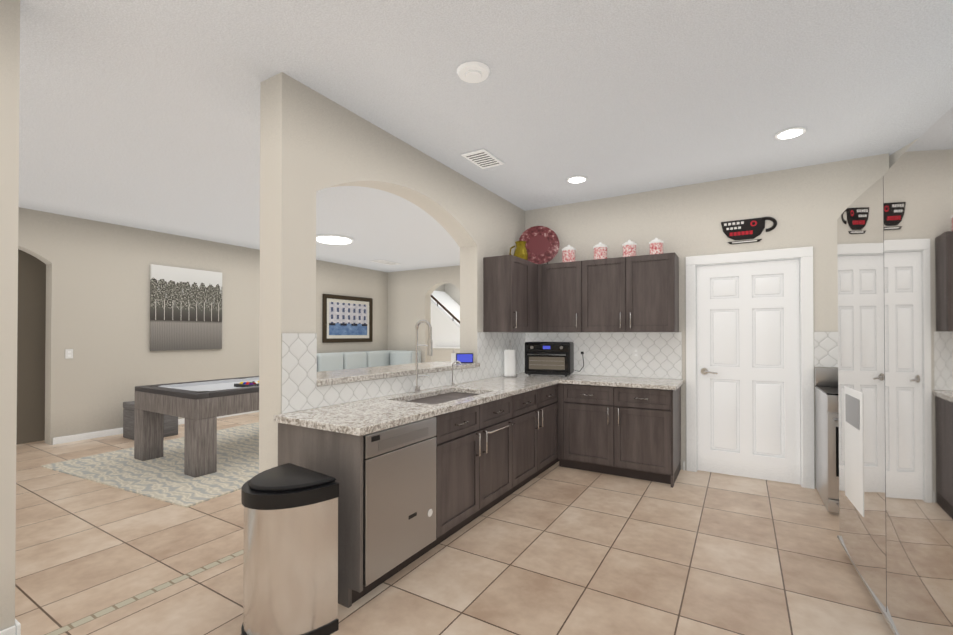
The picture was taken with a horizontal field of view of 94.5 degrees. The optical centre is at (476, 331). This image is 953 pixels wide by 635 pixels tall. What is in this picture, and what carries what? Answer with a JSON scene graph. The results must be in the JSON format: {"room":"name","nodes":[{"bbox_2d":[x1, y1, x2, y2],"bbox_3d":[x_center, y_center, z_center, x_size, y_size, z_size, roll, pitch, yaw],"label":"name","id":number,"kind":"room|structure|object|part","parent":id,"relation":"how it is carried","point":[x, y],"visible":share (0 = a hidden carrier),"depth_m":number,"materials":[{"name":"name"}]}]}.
{"room":"kitchen","nodes":[
{"label":"kitchen","id":0,"kind":"room"},
{"bbox_2d":[0,0,19,630],"bbox_3d":[-2.946,-0.069,0.628,0.200,2.870,3.211,0,-1,31],"label":"wall","id":1,"kind":"structure","parent":0,"point":[9,91],"depth_m":1.93,"materials":[{"name":"paint"}]},
{"bbox_2d":[0,621,20,634],"bbox_3d":[-2.837,1.323,0.588,0.014,0.085,3.179,0,-1,31],"label":"baseboard","id":2,"kind":"structure","parent":1,"relation":"attached to","point":[15,629],"depth_m":1.93,"materials":[{"name":"white wood"}]},
{"bbox_2d":[16,249,45,444],"bbox_3d":[-6.213,-0.035,4.743,0.100,2.870,6.000,0,-1,31],"label":"wall","id":3,"kind":"structure","parent":0,"point":[31,331],"depth_m":5.59,"materials":[{"name":"brown"}]},
{"bbox_2d":[18,207,387,444],"bbox_3d":[-4.908,-0.022,6.234,0.200,2.870,10.798,0,-1,31],"label":"wall","id":4,"kind":"structure","parent":0,"point":[98,297],"depth_m":6.08,"materials":[{"name":"paint"}]},
{"bbox_2d":[65,349,72,358],"bbox_3d":[-5.168,0.287,5.593,0.008,0.118,0.075,0,-1,31],"label":"light switch","id":5,"kind":"object","parent":4,"relation":"attached to","point":[68,353],"visible":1,"depth_m":5.59,"materials":[{"name":"white plastic"}]},
{"bbox_2d":[53,410,258,444],"bbox_3d":[-3.687,1.385,8.036,0.020,0.085,6.028,0,-1,31],"label":"baseboard","id":6,"kind":"structure","parent":4,"relation":"attached to","point":[71,438],"depth_m":5.81,"materials":[{"name":"white wood"}]},
{"bbox_2d":[150,264,221,350],"bbox_3d":[-4.436,-0.338,6.787,0.038,1.250,1.010,0,-1,31],"label":"framed picture","id":7,"kind":"object","parent":4,"relation":"attached to","point":[185,308],"visible":1,"depth_m":6.72},
{"bbox_2d":[322,294,372,342],"bbox_3d":[-2.765,-0.260,9.562,0.043,1.000,1.390,0,-1,31],"label":"framed picture","id":8,"kind":"object","parent":4,"relation":"attached to","point":[347,319],"depth_m":9.50,"materials":[{"name":"paper"}]},
{"bbox_3d":[-2.765,-0.260,9.561,0.043,1.000,1.390,0,-1,31],"label":"framed picture of venice","id":9,"kind":"part","parent":8,"relation":"part of","materials":[{"name":"blue paper"}]},
{"bbox_2d":[259,72,524,472],"bbox_3d":[0.453,-0.030,5.326,0.205,2.870,6.430,0,-1,31],"label":"wall","id":10,"kind":"structure","parent":0,"point":[312,141],"depth_m":2.71,"materials":[{"name":"paint"}]},
{"bbox_2d":[317,361,479,385],"bbox_3d":[-0.681,0.325,3.665,0.510,0.038,1.934,0,-1,31],"label":"sill","id":11,"kind":"structure","parent":10,"relation":"on","point":[331,377],"depth_m":3.38,"materials":[{"name":"stone"}]},
{"bbox_2d":[451,350,455,363],"bbox_3d":[-0.216,0.243,4.168,0.044,0.130,0.044,0,-1,31],"label":"soap bottle","id":12,"kind":"object","parent":11,"relation":"on","point":[453,356],"visible":0.9,"depth_m":4.15,"materials":[{"name":"white plastic"}]},
{"bbox_2d":[456,353,472,362],"bbox_3d":[-0.116,0.262,4.294,0.170,0.095,0.052,0,0,-4],"label":"smart display","id":13,"kind":"object","parent":11,"relation":"on","point":[464,357],"visible":0.9,"depth_m":4.27,"materials":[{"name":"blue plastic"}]},
{"bbox_2d":[282,332,524,413],"bbox_3d":[-0.261,0.243,3.929,0.006,0.476,3.296,0,-1,31],"label":"tile backsplash","id":14,"kind":"structure","parent":10,"relation":"attached to","point":[301,390],"depth_m":3.00,"materials":[{"name":"white tile"}]},
{"bbox_2d":[446,373,453,382],"bbox_3d":[-0.238,0.419,3.947,0.008,0.075,0.115,0,-1,31],"label":"light switch","id":15,"kind":"object","parent":14,"relation":"attached to","point":[448,377],"visible":0.83,"depth_m":3.93,"materials":[{"name":"white plastic"}]},
{"bbox_2d":[483,255,529,331],"bbox_3d":[0.322,-0.371,4.597,0.320,0.760,0.440,0,-1,31],"label":"upper cabinet","id":16,"kind":"object","parent":10,"relation":"attached to","point":[506,278],"depth_m":4.43,"materials":[{"name":"brown wood"}]},
{"bbox_2d":[530,262,541,331],"bbox_3d":[0.581,-0.368,4.996,0.352,0.760,0.621,0,-1,31],"label":"upper cabinet","id":17,"kind":"object","parent":10,"relation":"attached to","point":[535,269],"depth_m":4.88,"materials":[{"name":"brown wood"}]},
{"bbox_2d":[509,241,527,259],"bbox_3d":[0.468,-0.862,4.816,0.198,0.221,0.161,0,-1,31],"label":"pitcher","id":18,"kind":"object","parent":17,"relation":"on","point":[520,251],"visible":0.75,"depth_m":4.75,"materials":[{"name":"yellow metal"}]},
{"bbox_2d":[519,226,559,263],"bbox_3d":[0.715,-0.984,5.047,0.427,0.471,0.227,0,-1,31],"label":"decorative plate","id":19,"kind":"object","parent":17,"relation":"on","point":[542,245],"visible":0.77,"depth_m":5.04,"materials":[{"name":"red ceramic"}]},
{"bbox_2d":[388,265,459,362],"bbox_3d":[-0.009,0.004,9.472,4.856,2.870,0.200,0,-1,31],"label":"wall","id":20,"kind":"structure","parent":0,"point":[410,292],"depth_m":10.24,"materials":[{"name":"paint"}]},
{"bbox_2d":[435,284,444,291],"bbox_3d":[-1.574,0.024,11.827,0.150,2.870,2.220,0,-1,31],"label":"wall","id":21,"kind":"structure","parent":0,"point":[442,287],"depth_m":12.64,"materials":[{"name":"paint"}]},
{"bbox_2d":[431,347,459,361],"bbox_3d":[-0.123,0.918,10.536,2.400,1.060,0.180,0,-1,31],"label":"wall","id":22,"kind":"structure","parent":0,"point":[441,353],"depth_m":10.88,"materials":[{"name":"paint"}]},
{"bbox_2d":[445,283,459,304],"bbox_3d":[1.129,0.022,11.616,5.600,2.870,0.152,0,-1,31],"label":"wall","id":23,"kind":"structure","parent":0,"point":[452,291],"depth_m":12.61,"materials":[{"name":"paint"}]},
{"bbox_2d":[15,412,893,634],"bbox_3d":[0.278,1.429,4.561,11.400,0.060,13.600,0,-1,31],"label":"floor","id":24,"kind":"structure","parent":0,"point":[555,549],"depth_m":2.61,"materials":[{"name":"tile"}]},
{"bbox_2d":[41,422,258,507],"bbox_3d":[-2.628,1.400,5.551,2.460,0.012,3.440,0,-1,26],"label":"area rug","id":25,"kind":"object","parent":24,"relation":"on","point":[164,478],"visible":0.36,"depth_m":4.38,"materials":[{"name":"fabric"}]},
{"bbox_2d":[134,376,258,477],"bbox_3d":[-2.604,0.988,5.458,1.260,0.808,2.280,0,-1,31],"label":"table","id":26,"kind":"object","parent":25,"relation":"on","point":[200,407],"visible":0.71,"depth_m":4.47,"materials":[{"name":"brown wood"}]},
{"bbox_2d":[123,401,177,439],"bbox_3d":[-4.376,1.175,5.926,0.470,0.470,0.470,0,-1,31],"label":"ottoman","id":27,"kind":"object","parent":24,"relation":"on","point":[170,425],"visible":0.42,"depth_m":5.82,"materials":[{"name":"fabric"}]},
{"bbox_2d":[241,463,338,634],"bbox_3d":[-0.903,1.028,2.021,0.446,0.700,0.394,0,-1,31],"label":"trash can","id":28,"kind":"object","parent":24,"relation":"on","point":[290,576],"visible":1,"depth_m":1.93,"materials":[{"name":"silver metal"}]},
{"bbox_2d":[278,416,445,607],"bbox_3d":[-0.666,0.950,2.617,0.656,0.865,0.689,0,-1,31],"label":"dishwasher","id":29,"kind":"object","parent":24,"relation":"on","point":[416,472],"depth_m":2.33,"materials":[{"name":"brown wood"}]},
{"bbox_2d":[274,372,569,435],"bbox_3d":[0.014,0.501,3.735,0.672,0.038,3.354,0,-1,31],"label":"countertop","id":30,"kind":"structure","parent":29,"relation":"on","point":[362,417],"depth_m":2.74,"materials":[{"name":"grey stone"}]},
{"bbox_2d":[412,320,432,391],"bbox_3d":[-0.416,0.193,3.425,0.174,0.569,0.052,0,-1,31],"label":"faucet","id":31,"kind":"object","parent":30,"relation":"on","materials":[{"name":"silver metal"}]},
{"bbox_2d":[410,392,477,403],"bbox_3d":[-0.235,0.606,3.313,0.439,0.204,0.844,0,-1,31],"label":"sink","id":32,"kind":"object","parent":30,"relation":"in","point":[435,397],"depth_m":3.46,"materials":[{"name":"silver metal"}]},
{"bbox_2d":[450,361,461,387],"bbox_3d":[-0.173,0.368,3.861,0.124,0.225,0.036,0,-1,31],"label":"faucet","id":33,"kind":"object","parent":30,"relation":"on","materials":[{"name":"silver metal"}]},
{"bbox_2d":[503,340,516,376],"bbox_3d":[0.363,0.294,4.753,0.150,0.389,0.150,0,-1,31],"label":"paper towel holder","id":34,"kind":"object","parent":30,"relation":"on","point":[510,363],"visible":0.98,"depth_m":4.70,"materials":[{"name":"white paper"}]},
{"bbox_2d":[525,342,573,376],"bbox_3d":[0.812,0.305,4.927,0.500,0.370,0.401,0,-1,19],"label":"toaster oven","id":35,"kind":"object","parent":30,"relation":"on","point":[549,358],"visible":0.98,"depth_m":4.78,"materials":[{"name":"black metal"}]},
{"bbox_2d":[317,350,420,371],"bbox_3d":[-2.500,0.910,8.961,1.050,0.950,3.170,0,-1,31],"label":"sectional sofa","id":36,"kind":"object","parent":24,"relation":"on","point":[342,360],"visible":0.23,"depth_m":9.47,"materials":[{"name":"leather"}]},
{"bbox_2d":[431,290,459,346],"bbox_3d":[-0.093,0.094,11.458,2.669,2.723,1.280,0,-1,31],"label":"stairs","id":37,"kind":"structure","parent":24,"relation":"on","point":[445,316],"depth_m":11.24,"materials":[{"name":"white paint"}]},
{"bbox_2d":[446,396,509,538],"bbox_3d":[-0.240,0.954,3.333,0.648,0.870,1.103,0,-1,31],"label":"base cabinet","id":38,"kind":"object","parent":24,"relation":"on","point":[478,437],"depth_m":3.10,"materials":[{"name":"brown wood"}]},
{"bbox_2d":[510,384,561,494],"bbox_3d":[0.296,0.961,4.170,0.703,0.870,1.119,0,-1,31],"label":"base cabinet","id":39,"kind":"object","parent":24,"relation":"on","point":[536,414],"depth_m":3.99,"materials":[{"name":"brown wood"}]},
{"bbox_2d":[562,384,680,487],"bbox_3d":[1.423,0.963,4.447,1.094,0.870,0.675,0,-1,31],"label":"base cabinet","id":40,"kind":"object","parent":24,"relation":"on","point":[612,429],"depth_m":4.17,"materials":[{"name":"brown wood"}]},
{"bbox_2d":[558,376,683,391],"bbox_3d":[1.463,0.507,4.446,1.080,0.038,0.641,0,-1,31],"label":"countertop","id":41,"kind":"structure","parent":40,"relation":"on","point":[631,382],"depth_m":4.31,"materials":[{"name":"grey stone"}]},
{"bbox_2d":[815,368,838,512],"bbox_3d":[3.014,0.845,3.463,0.483,1.050,0.706,0,-1,31],"label":"range","id":42,"kind":"object","parent":24,"relation":"on","point":[826,435],"visible":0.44,"depth_m":3.42,"materials":[{"name":"silver metal"}]},
{"bbox_2d":[837,107,952,634],"bbox_3d":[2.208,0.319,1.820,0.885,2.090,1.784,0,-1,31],"label":"mirror","id":43,"kind":"object","parent":24,"relation":"on","point":[895,306],"visible":1,"depth_m":1.80,"materials":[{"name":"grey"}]},
{"bbox_2d":[19,0,952,271],"bbox_3d":[0.278,-1.501,4.586,11.400,0.060,13.600,0,-1,31],"label":"ceiling","id":44,"kind":"structure","parent":0,"point":[141,114],"depth_m":2.77,"materials":[{"name":"white paint"}]},
{"bbox_2d":[316,234,352,243],"bbox_3d":[-2.226,-1.429,6.884,0.580,0.043,0.580,0,-1,31],"label":"light","id":45,"kind":"object","parent":44,"relation":"attached to","point":[332,239],"visible":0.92,"depth_m":6.77,"materials":[{"name":"white"}]},
{"bbox_2d":[371,260,399,264],"bbox_3d":[-1.879,-1.425,9.149,0.300,0.012,0.600,0,-1,31],"label":"ceiling vent","id":46,"kind":"object","parent":44,"relation":"in","point":[385,262],"visible":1,"depth_m":9.12,"materials":[{"name":"grey metal"}]},
{"bbox_2d":[457,61,489,82],"bbox_3d":[-0.018,-1.472,2.523,0.190,0.028,0.190,0,-1,31],"label":"smoke detector","id":47,"kind":"object","parent":44,"relation":"attached to","point":[473,72],"visible":0.96,"depth_m":2.49,"materials":[{"name":"white plastic"}]},
{"bbox_2d":[461,149,503,168],"bbox_3d":[0.057,-1.470,3.773,0.220,0.012,0.360,0,-1,31],"label":"ceiling vent","id":48,"kind":"object","parent":44,"relation":"in","point":[482,158],"visible":1,"depth_m":3.74,"materials":[{"name":"grey metal"}]},
{"bbox_2d":[567,175,586,182],"bbox_3d":[0.970,-1.466,4.262,0.190,0.012,0.190,0,-1,31],"label":"recessed light","id":49,"kind":"object","parent":44,"relation":"in","point":[576,179],"visible":0.96,"depth_m":4.24,"materials":[{"name":"white"}]},
{"bbox_2d":[775,127,805,139],"bbox_3d":[2.340,-1.474,3.287,0.190,0.012,0.190,0,-1,31],"label":"recessed light","id":50,"kind":"object","parent":44,"relation":"in","point":[790,133],"visible":0.98,"depth_m":3.27,"materials":[{"name":"white"}]},
{"bbox_2d":[525,153,888,488],"bbox_3d":[2.045,-0.036,4.561,3.308,2.870,0.140,0,-1,31],"label":"wall","id":51,"kind":"structure","parent":0,"point":[806,206],"depth_m":4.26,"materials":[{"name":"paint"}]},
{"bbox_2d":[542,260,589,331],"bbox_3d":[1.006,-0.368,4.916,0.560,0.760,0.320,0,-1,31],"label":"upper cabinet","id":52,"kind":"object","parent":51,"relation":"attached to","point":[565,285],"depth_m":4.76,"materials":[{"name":"brown wood"}]},
{"bbox_2d":[562,245,575,261],"bbox_3d":[1.024,-0.855,4.890,0.152,0.209,0.154,0,-1,31],"label":"canister","id":53,"kind":"object","parent":52,"relation":"on","point":[568,253],"visible":0.92,"depth_m":4.83,"materials":[{"name":"pink ceramic"}]},
{"bbox_2d":[590,252,678,331],"bbox_3d":[1.558,-0.371,4.583,0.963,0.760,0.320,0,-1,31],"label":"upper cabinet","id":54,"kind":"object","parent":51,"relation":"attached to","point":[640,293],"depth_m":4.39,"materials":[{"name":"brown wood"}]},
{"bbox_2d":[593,242,607,259],"bbox_3d":[1.324,-0.852,4.710,0.146,0.200,0.148,0,-1,31],"label":"canister","id":55,"kind":"object","parent":54,"relation":"on","point":[600,250],"visible":0.94,"depth_m":4.65,"materials":[{"name":"pink ceramic"}]},
{"bbox_2d":[622,240,636,256],"bbox_3d":[1.581,-0.849,4.555,0.140,0.192,0.142,0,-1,31],"label":"canister","id":56,"kind":"object","parent":54,"relation":"on","point":[629,247],"visible":0.98,"depth_m":4.50,"materials":[{"name":"pink ceramic"}]},
{"bbox_2d":[649,238,663,254],"bbox_3d":[1.804,-0.846,4.421,0.133,0.184,0.136,0,-1,31],"label":"canister","id":57,"kind":"object","parent":54,"relation":"on","point":[656,246],"visible":0.96,"depth_m":4.37,"materials":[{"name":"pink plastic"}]},
{"bbox_2d":[526,332,837,378],"bbox_3d":[2.003,0.248,4.496,3.285,0.476,0.006,0,-1,31],"label":"tile backsplash","id":58,"kind":"structure","parent":51,"relation":"attached to","point":[608,353],"depth_m":4.69,"materials":[{"name":"white tile"}]},
{"bbox_2d":[579,347,585,356],"bbox_3d":[1.195,0.232,4.972,0.075,0.118,0.008,0,-1,31],"label":"electrical outlet","id":59,"kind":"object","parent":58,"relation":"attached to","point":[582,349],"visible":1,"depth_m":4.97,"materials":[{"name":"white plastic"}]},
{"bbox_2d":[632,347,639,358],"bbox_3d":[1.692,0.230,4.673,0.075,0.118,0.008,0,-1,31],"label":"electrical outlet","id":60,"kind":"object","parent":58,"relation":"attached to","point":[635,352],"visible":1,"depth_m":4.67,"materials":[{"name":"white plastic"}]},
{"bbox_2d":[697,259,800,484],"bbox_3d":[2.554,0.367,4.179,0.831,2.034,0.094,0,-1,31],"label":"pantry door","id":61,"kind":"structure","parent":51,"relation":"in","point":[748,369],"depth_m":4.17,"materials":[{"name":"white wood"}]},
{"bbox_2d":[721,217,776,243],"bbox_3d":[2.568,-0.950,4.165,0.454,0.227,0.030,0,-1,31],"label":"coffee sign","id":62,"kind":"object","parent":51,"relation":"attached to","point":[753,228],"visible":1,"depth_m":4.17,"materials":[{"name":"black metal"}]},
{"bbox_2d":[686,246,814,488],"bbox_3d":[2.581,0.324,4.225,1.025,2.145,0.158,0,-1,31],"label":"door frame","id":63,"kind":"structure","parent":51,"relation":"attached to","point":[804,255],"depth_m":4.00,"materials":[{"name":"white wood"}]},
{"bbox_2d":[889,139,916,168],"bbox_3d":[2.485,-0.076,-0.205,0.150,2.870,8.200,0,0,15],"label":"wall","id":64,"kind":"structure","parent":0,"point":[895,157],"depth_m":3.62,"materials":[{"name":"paint"}]}
]}

